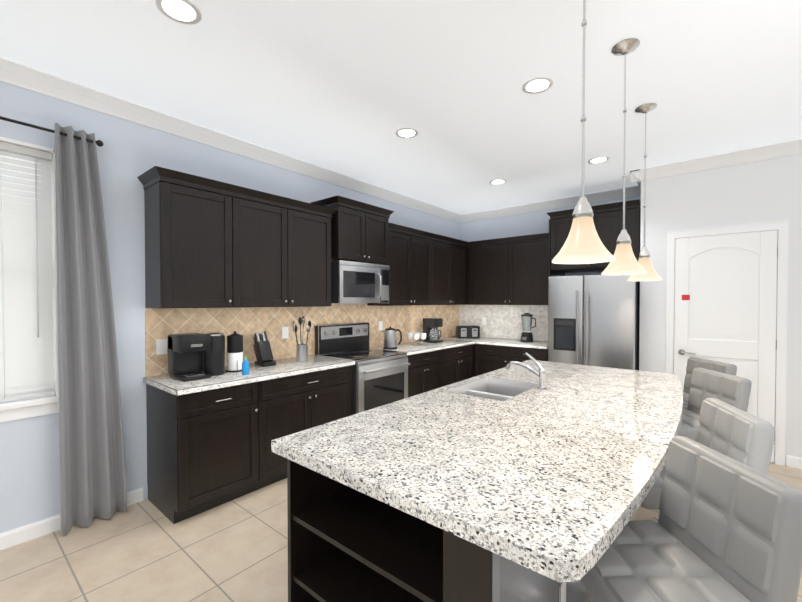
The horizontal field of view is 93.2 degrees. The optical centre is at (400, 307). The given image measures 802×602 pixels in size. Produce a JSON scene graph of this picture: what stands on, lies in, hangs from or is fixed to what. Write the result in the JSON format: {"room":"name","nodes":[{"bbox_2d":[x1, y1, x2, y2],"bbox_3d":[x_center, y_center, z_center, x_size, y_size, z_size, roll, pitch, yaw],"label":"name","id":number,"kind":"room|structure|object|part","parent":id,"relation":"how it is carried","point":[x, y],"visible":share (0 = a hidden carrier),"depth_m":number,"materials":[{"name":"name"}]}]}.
{"room":"kitchen","nodes":[
{"label":"kitchen","id":0,"kind":"room"},
{"bbox_2d":[0,81,458,532],"bbox_3d":[-1.954,-0.008,2.865,0.161,2.880,9.300,1,1,40],"label":"wall","id":1,"kind":"structure","parent":0,"point":[129,153],"depth_m":2.78,"materials":[{"name":"paint"}]},
{"bbox_2d":[0,136,58,421],"bbox_3d":[-2.734,-0.159,1.899,0.185,1.690,1.580,1,1,40],"label":"window","id":2,"kind":"structure","parent":1,"relation":"in","point":[24,408],"depth_m":2.41,"materials":[{"name":"white"}]},
{"bbox_2d":[0,156,39,199],"bbox_3d":[-2.801,-0.202,1.953,0.009,1.565,1.480,1,1,40],"label":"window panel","id":3,"kind":"object","parent":2,"relation":"attached to","point":[22,172],"depth_m":2.41,"materials":[{"name":"white"}]},
{"bbox_2d":[0,142,54,402],"bbox_3d":[-2.731,-0.202,1.895,0.064,1.560,1.472,1,1,40],"label":"window blind slats","id":4,"kind":"structure","parent":2,"relation":"attached to","point":[26,333],"depth_m":2.37,"materials":[{"name":"white plastic"}]},
{"bbox_2d":[0,116,126,535],"bbox_3d":[-2.761,0.154,1.658,0.153,2.560,2.570,1,1,40],"label":"curtain","id":5,"kind":"object","parent":1,"relation":"hanging from","point":[92,465],"visible":1,"depth_m":2.46,"materials":[{"name":"grey fabric"}]},
{"bbox_3d":[-2.805,-1.075,1.609,0.125,0.042,2.467,1,1,40],"label":"curtain rod rail","id":6,"kind":"part","parent":5,"relation":"part of","materials":[{"name":"black metal"}]},
{"bbox_2d":[0,487,142,549],"bbox_3d":[-3.337,1.411,1.091,0.014,0.095,4.470,1,1,40],"label":"baseboard","id":7,"kind":"structure","parent":1,"relation":"attached to","point":[22,534],"depth_m":2.37,"materials":[{"name":"white wood"}]},
{"bbox_2d":[156,339,166,354],"bbox_3d":[-1.825,0.301,2.893,0.006,0.116,0.074,1,1,40],"label":"electrical outlet","id":8,"kind":"object","parent":1,"relation":"attached to","point":[161,346],"visible":1,"depth_m":2.89,"materials":[{"name":"white plastic"}]},
{"bbox_2d":[141,166,236,307],"bbox_3d":[-1.607,-0.471,2.889,0.325,0.951,0.500,1,1,40],"label":"upper cabinet","id":9,"kind":"object","parent":1,"relation":"attached to","point":[210,243],"depth_m":2.75,"materials":[{"name":"brown wood"}]},
{"bbox_2d":[0,57,463,222],"bbox_3d":[-1.865,-1.395,2.771,0.090,0.105,9.000,1,1,40],"label":"crown molding","id":10,"kind":"structure","parent":1,"relation":"attached to","point":[14,73],"depth_m":2.94,"materials":[{"name":"white paint"}]},
{"bbox_2d":[237,186,288,307],"bbox_3d":[-1.288,-0.477,3.275,0.325,0.951,0.500,1,1,40],"label":"upper cabinet","id":11,"kind":"object","parent":1,"relation":"attached to","point":[262,218],"depth_m":3.18,"materials":[{"name":"brown wood"}]},
{"bbox_2d":[282,327,288,338],"bbox_3d":[-1.137,0.249,3.724,0.006,0.116,0.074,1,1,40],"label":"electrical outlet","id":12,"kind":"object","parent":1,"relation":"attached to","point":[285,332],"visible":1,"depth_m":3.72,"materials":[{"name":"white plastic"}]},
{"bbox_2d":[289,198,332,306],"bbox_3d":[-0.970,-0.483,3.660,0.325,0.951,0.500,1,1,40],"label":"upper cabinet","id":13,"kind":"object","parent":1,"relation":"attached to","point":[310,226],"depth_m":3.56,"materials":[{"name":"brown wood"}]},
{"bbox_2d":[313,195,368,261],"bbox_3d":[-0.646,-0.787,4.005,0.380,0.603,0.378,1,1,40],"label":"upper cabinet","id":14,"kind":"object","parent":1,"relation":"attached to","point":[350,217],"depth_m":3.87,"materials":[{"name":"brown wood"}]},
{"bbox_2d":[331,260,389,302],"bbox_3d":[-0.496,-0.259,4.136,0.444,0.427,0.750,1,1,40],"label":"microwave","id":15,"kind":"object","parent":14,"relation":"attached to","point":[355,282],"visible":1,"depth_m":3.94,"materials":[{"name":"silver metal"}]},
{"bbox_2d":[362,206,388,264],"bbox_3d":[-0.405,-0.791,4.296,0.380,0.603,0.378,1,1,40],"label":"upper cabinet","id":16,"kind":"object","parent":1,"relation":"attached to","point":[378,216],"depth_m":4.20,"materials":[{"name":"brown wood"}]},
{"bbox_2d":[378,321,382,329],"bbox_3d":[-0.258,0.233,4.788,0.006,0.116,0.074,1,1,40],"label":"electrical outlet","id":17,"kind":"object","parent":1,"relation":"attached to","point":[380,323],"visible":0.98,"depth_m":4.79,"materials":[{"name":"white plastic"}]},
{"bbox_2d":[367,223,468,305],"bbox_3d":[0.296,-0.505,5.156,0.371,0.951,1.851,1,1,40],"label":"upper cabinet","id":18,"kind":"object","parent":1,"relation":"attached to","point":[427,268],"depth_m":4.98,"materials":[{"name":"brown wood"}]},
{"bbox_2d":[0,462,801,601],"bbox_3d":[0.798,1.515,0.613,7.300,0.100,9.300,1,1,40],"label":"floor","id":19,"kind":"structure","parent":0,"point":[147,550],"depth_m":2.19,"materials":[{"name":"tile"}]},
{"bbox_2d":[143,372,262,523],"bbox_3d":[-1.483,0.997,2.848,0.595,0.872,0.560,1,1,40],"label":"base cabinet","id":20,"kind":"object","parent":19,"relation":"on","point":[209,443],"depth_m":2.64,"materials":[{"name":"brown wood"}]},
{"bbox_2d":[168,332,224,381],"bbox_3d":[-1.501,0.355,2.837,0.260,0.322,0.355,1,1,40],"label":"coffee brewer","id":21,"kind":"object","parent":20,"relation":"on","point":[193,356],"visible":1,"depth_m":2.77,"materials":[{"name":"black plastic"}]},
{"bbox_2d":[242,357,248,374],"bbox_3d":[-1.190,0.447,2.902,0.052,0.135,0.052,1,1,40],"label":"dish soap bottle","id":22,"kind":"object","parent":20,"relation":"on","point":[245,366],"visible":1,"depth_m":2.88,"materials":[{"name":"blue plastic"}]},
{"bbox_2d":[225,356,354,486],"bbox_3d":[-0.996,0.988,3.437,0.595,0.872,0.970,1,1,40],"label":"base cabinet","id":23,"kind":"object","parent":19,"relation":"on","point":[313,392],"depth_m":3.17,"materials":[{"name":"brown wood"}]},
{"bbox_2d":[225,331,242,371],"bbox_3d":[-1.340,0.352,3.064,0.150,0.320,0.150,1,1,40],"label":"paper towel holder","id":24,"kind":"object","parent":23,"relation":"on","point":[234,351],"visible":0.96,"depth_m":3.02,"materials":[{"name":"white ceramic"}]},
{"bbox_2d":[253,331,275,366],"bbox_3d":[-1.215,0.361,3.350,0.211,0.294,0.120,1,1,40],"label":"knife block","id":25,"kind":"object","parent":23,"relation":"on","point":[263,351],"visible":1,"depth_m":3.32,"materials":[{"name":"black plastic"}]},
{"bbox_2d":[292,316,310,361],"bbox_3d":[-0.934,0.296,3.570,0.158,0.417,0.178,1,1,40],"label":"utensil crock","id":26,"kind":"object","parent":23,"relation":"on","point":[302,352],"visible":1,"depth_m":3.53,"materials":[{"name":"silver metal"}]},
{"bbox_2d":[315,322,409,414],"bbox_3d":[-0.390,0.801,4.064,0.720,1.225,0.760,1,1,40],"label":"range","id":27,"kind":"object","parent":19,"relation":"on","point":[380,377],"visible":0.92,"depth_m":3.97,"materials":[{"name":"silver metal"}]},
{"bbox_2d":[371,344,442,396],"bbox_3d":[0.054,0.969,4.708,0.595,0.872,0.783,1,1,40],"label":"base cabinet","id":28,"kind":"object","parent":19,"relation":"on","point":[425,369],"depth_m":4.53,"materials":[{"name":"brown wood"}]},
{"bbox_2d":[382,326,401,349],"bbox_3d":[-0.115,0.359,4.490,0.214,0.264,0.170,1,1,40],"label":"electric kettle","id":29,"kind":"object","parent":28,"relation":"on","point":[390,340],"visible":1,"depth_m":4.44,"materials":[{"name":"silver metal"}]},
{"bbox_2d":[407,327,425,344],"bbox_3d":[0.204,0.371,4.902,0.200,0.228,0.199,-1,1,-34],"label":"mug rack","id":30,"kind":"object","parent":28,"relation":"on","point":[416,335],"visible":1,"depth_m":4.87,"materials":[{"name":"white ceramic"}]},
{"bbox_2d":[287,460,593,601],"bbox_3d":[0.740,1.005,2.273,0.937,0.870,2.645,1,1,40],"label":"kitchen island","id":31,"kind":"object","parent":19,"relation":"on","point":[344,545],"depth_m":1.43,"materials":[{"name":"brown wood"}]},
{"bbox_2d":[271,361,682,599],"bbox_3d":[0.840,0.549,2.196,1.250,0.045,2.764,1,1,40],"label":"island countertop","id":32,"kind":"structure","parent":31,"relation":"on","point":[545,483],"depth_m":1.38,"materials":[{"name":"white stone"}]},
{"bbox_2d":[463,380,522,399],"bbox_3d":[0.611,0.641,2.474,0.405,0.171,0.591,1,1,40],"label":"sink","id":33,"kind":"object","parent":32,"relation":"in","point":[500,391],"depth_m":2.71,"materials":[{"name":"silver metal"}]},
{"bbox_2d":[503,352,546,391],"bbox_3d":[0.818,0.408,2.488,0.274,0.227,0.060,1,1,40],"label":"faucet","id":34,"kind":"object","parent":32,"relation":"on","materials":[{"name":"silver metal"}]},
{"bbox_2d":[423,340,474,385],"bbox_3d":[0.551,0.960,5.309,0.595,0.872,0.777,1,1,40],"label":"base cabinet","id":35,"kind":"object","parent":19,"relation":"on","point":[458,357],"depth_m":5.09,"materials":[{"name":"brown wood"}]},
{"bbox_2d":[423,318,442,342],"bbox_3d":[0.453,0.316,5.193,0.180,0.330,0.272,-1,1,-40],"label":"drip coffee maker","id":36,"kind":"object","parent":35,"relation":"on","point":[431,330],"visible":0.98,"depth_m":5.14,"materials":[{"name":"black plastic"}]},
{"bbox_2d":[475,340,547,375],"bbox_3d":[1.639,0.960,5.343,1.040,0.872,0.595,1,1,40],"label":"base cabinet","id":37,"kind":"object","parent":19,"relation":"on","point":[490,355],"depth_m":5.19,"materials":[{"name":"brown wood"}]},
{"bbox_2d":[456,325,479,338],"bbox_3d":[1.017,0.376,5.764,0.340,0.192,0.190,0,1,-5],"label":"toaster","id":38,"kind":"object","parent":37,"relation":"on","point":[470,331],"visible":1,"depth_m":5.69,"materials":[{"name":"black plastic"}]},
{"bbox_2d":[520,313,535,341],"bbox_3d":[1.760,0.278,5.249,0.210,0.403,0.176,1,1,40],"label":"blender","id":39,"kind":"object","parent":37,"relation":"on","point":[526,334],"visible":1,"depth_m":5.20,"materials":[{"name":"black plastic"}]},
{"bbox_2d":[548,275,639,369],"bbox_3d":[2.342,0.511,4.566,0.903,1.790,0.837,1,1,40],"label":"refrigerator","id":40,"kind":"object","parent":19,"relation":"on","point":[593,320],"visible":0.48,"depth_m":4.24,"materials":[{"name":"silver metal"}]},
{"bbox_2d":[580,436,801,601],"bbox_3d":[0.729,0.942,1.077,0.473,1.033,0.400,0,1,0],"label":"stool","id":41,"kind":"object","parent":19,"relation":"on","point":[725,528],"visible":0.98,"depth_m":1.01,"materials":[{"name":"grey leather"}]},
{"bbox_2d":[646,368,751,522],"bbox_3d":[1.798,0.923,2.384,0.473,1.033,0.400,0,1,3],"label":"stool","id":42,"kind":"object","parent":19,"relation":"on","point":[733,390],"visible":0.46,"depth_m":2.31,"materials":[{"name":"grey leather"}]},
{"bbox_2d":[640,398,775,509],"bbox_3d":[1.199,0.934,1.635,0.473,1.033,0.400,0,1,16],"label":"stool","id":43,"kind":"object","parent":19,"relation":"on","point":[737,434],"visible":0.27,"depth_m":1.49,"materials":[{"name":"grey leather"}]},
{"bbox_2d":[683,357,736,409],"bbox_3d":[2.149,0.915,2.874,0.473,1.033,0.400,0,1,0],"label":"stool","id":44,"kind":"object","parent":19,"relation":"on","point":[693,363],"visible":0.15,"depth_m":2.87,"materials":[{"name":"grey leather"}]},
{"bbox_2d":[0,0,801,214],"bbox_3d":[0.798,-1.464,0.569,7.300,0.100,9.300,1,1,40],"label":"ceiling","id":45,"kind":"structure","parent":0,"point":[350,88],"depth_m":2.38,"materials":[{"name":"paint"}]},
{"bbox_2d":[156,0,201,24],"bbox_3d":[-1.069,-1.431,1.827,0.192,0.004,0.192,1,1,40],"label":"recessed light","id":46,"kind":"object","parent":45,"relation":"in","point":[182,11],"visible":1,"depth_m":1.83,"materials":[{"name":"white"}]},
{"bbox_2d":[395,128,417,137],"bbox_3d":[0.047,-1.451,3.162,0.192,0.004,0.192,1,1,40],"label":"recessed light","id":47,"kind":"object","parent":45,"relation":"in","point":[407,133],"visible":1,"depth_m":3.16,"materials":[{"name":"white glass"}]},
{"bbox_2d":[490,179,505,184],"bbox_3d":[1.139,-1.470,4.452,0.192,0.004,0.192,1,1,40],"label":"recessed light","id":48,"kind":"object","parent":45,"relation":"in","point":[498,181],"visible":1,"depth_m":4.43,"materials":[{"name":"white"}]},
{"bbox_2d":[522,77,552,93],"bbox_3d":[0.888,-1.441,2.467,0.192,0.004,0.192,1,1,40],"label":"recessed light","id":49,"kind":"object","parent":45,"relation":"in","point":[540,84],"visible":1,"depth_m":2.46,"materials":[{"name":"white glass"}]},
{"bbox_2d":[552,0,614,263],"bbox_3d":[0.695,-0.801,1.443,0.220,1.252,0.220,1,1,40],"label":"pendant light","id":50,"kind":"object","parent":45,"relation":"hanging from","point":[583,243],"visible":1,"depth_m":1.42,"materials":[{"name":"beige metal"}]},
{"bbox_2d":[588,157,609,163],"bbox_3d":[1.964,-1.460,3.770,0.192,0.004,0.192,1,1,40],"label":"recessed light","id":51,"kind":"object","parent":45,"relation":"in","point":[598,160],"visible":1,"depth_m":3.77,"materials":[{"name":"white"}]},
{"bbox_2d":[601,38,646,274],"bbox_3d":[1.236,-0.811,2.098,0.220,1.252,0.220,1,1,40],"label":"pendant light","id":52,"kind":"object","parent":45,"relation":"hanging from","point":[625,262],"visible":0.98,"depth_m":2.08,"materials":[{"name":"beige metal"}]},
{"bbox_2d":[627,103,661,280],"bbox_3d":[1.774,-0.821,2.756,0.220,1.252,0.220,1,1,40],"label":"pendant light","id":53,"kind":"object","parent":45,"relation":"hanging from","point":[645,263],"visible":0.9,"depth_m":2.73,"materials":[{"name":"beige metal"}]},
{"bbox_2d":[459,195,640,275],"bbox_3d":[2.031,-0.048,5.507,2.637,2.880,0.150,1,1,40],"label":"wall","id":54,"kind":"structure","parent":0,"point":[530,223],"depth_m":5.67,"materials":[{"name":"paint"}]},
{"bbox_2d":[459,305,547,340],"bbox_3d":[1.605,0.213,5.758,1.643,0.542,0.011,1,1,40],"label":"backsplash","id":55,"kind":"structure","parent":54,"relation":"attached to","point":[503,321],"depth_m":5.77,"materials":[{"name":"beige tile"}]},
{"bbox_2d":[482,317,485,324],"bbox_3d":[1.312,0.215,5.989,0.074,0.116,0.006,1,1,40],"label":"electrical outlet","id":56,"kind":"object","parent":55,"relation":"attached to","point":[483,320],"visible":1,"depth_m":5.99,"materials":[{"name":"white plastic"}]},
{"bbox_2d":[469,234,564,304],"bbox_3d":[1.479,-0.511,5.599,1.631,0.951,0.371,1,1,40],"label":"upper cabinet","id":57,"kind":"object","parent":54,"relation":"attached to","point":[511,270],"depth_m":5.37,"materials":[{"name":"brown wood"}]},
{"bbox_2d":[460,186,640,221],"bbox_3d":[2.001,-1.433,5.355,2.517,0.105,0.090,1,1,40],"label":"crown molding","id":58,"kind":"structure","parent":54,"relation":"attached to","point":[613,194],"depth_m":5.30,"materials":[{"name":"white paint"}]},
{"bbox_2d":[545,199,640,273],"bbox_3d":[2.391,-0.816,4.659,0.991,0.713,0.651,1,1,40],"label":"upper cabinet","id":59,"kind":"object","parent":54,"relation":"attached to","point":[607,218],"depth_m":4.37,"materials":[{"name":"brown wood"}]},
{"bbox_2d":[639,154,801,464],"bbox_3d":[4.525,-0.011,3.031,4.363,2.880,0.790,1,1,40],"label":"wall","id":60,"kind":"structure","parent":0,"point":[768,190],"depth_m":3.64,"materials":[{"name":"white paint"}]},
{"bbox_2d":[632,181,640,195],"bbox_3d":[2.735,-1.418,4.340,0.090,0.105,0.540,1,1,40],"label":"crown molding","id":61,"kind":"structure","parent":60,"relation":"attached to","point":[635,189],"depth_m":4.62,"materials":[{"name":"white paint"}]},
{"bbox_2d":[630,139,801,184],"bbox_3d":[4.210,-1.394,2.700,4.453,0.105,0.090,1,1,40],"label":"crown molding","id":62,"kind":"structure","parent":60,"relation":"attached to","point":[793,147],"depth_m":3.63,"materials":[{"name":"white paint"}]},
{"bbox_2d":[674,230,777,462],"bbox_3d":[3.092,0.356,3.652,0.754,2.112,0.085,1,1,40],"label":"pantry door","id":63,"kind":"structure","parent":60,"relation":"in","point":[725,306],"depth_m":3.62,"materials":[{"name":"white wood"}]},
{"bbox_2d":[666,220,789,465],"bbox_3d":[3.111,0.319,3.677,0.902,2.202,0.024,1,1,40],"label":"door frame","id":64,"kind":"structure","parent":60,"relation":"attached to","point":[782,227],"depth_m":3.43,"materials":[{"name":"white wood"}]},
{"bbox_2d":[786,455,801,468],"bbox_3d":[4.706,1.392,2.381,3.228,0.095,0.014,1,1,40],"label":"baseboard","id":65,"kind":"structure","parent":60,"relation":"attached to","point":[791,461],"depth_m":3.37,"materials":[{"name":"white wood"}]}
]}

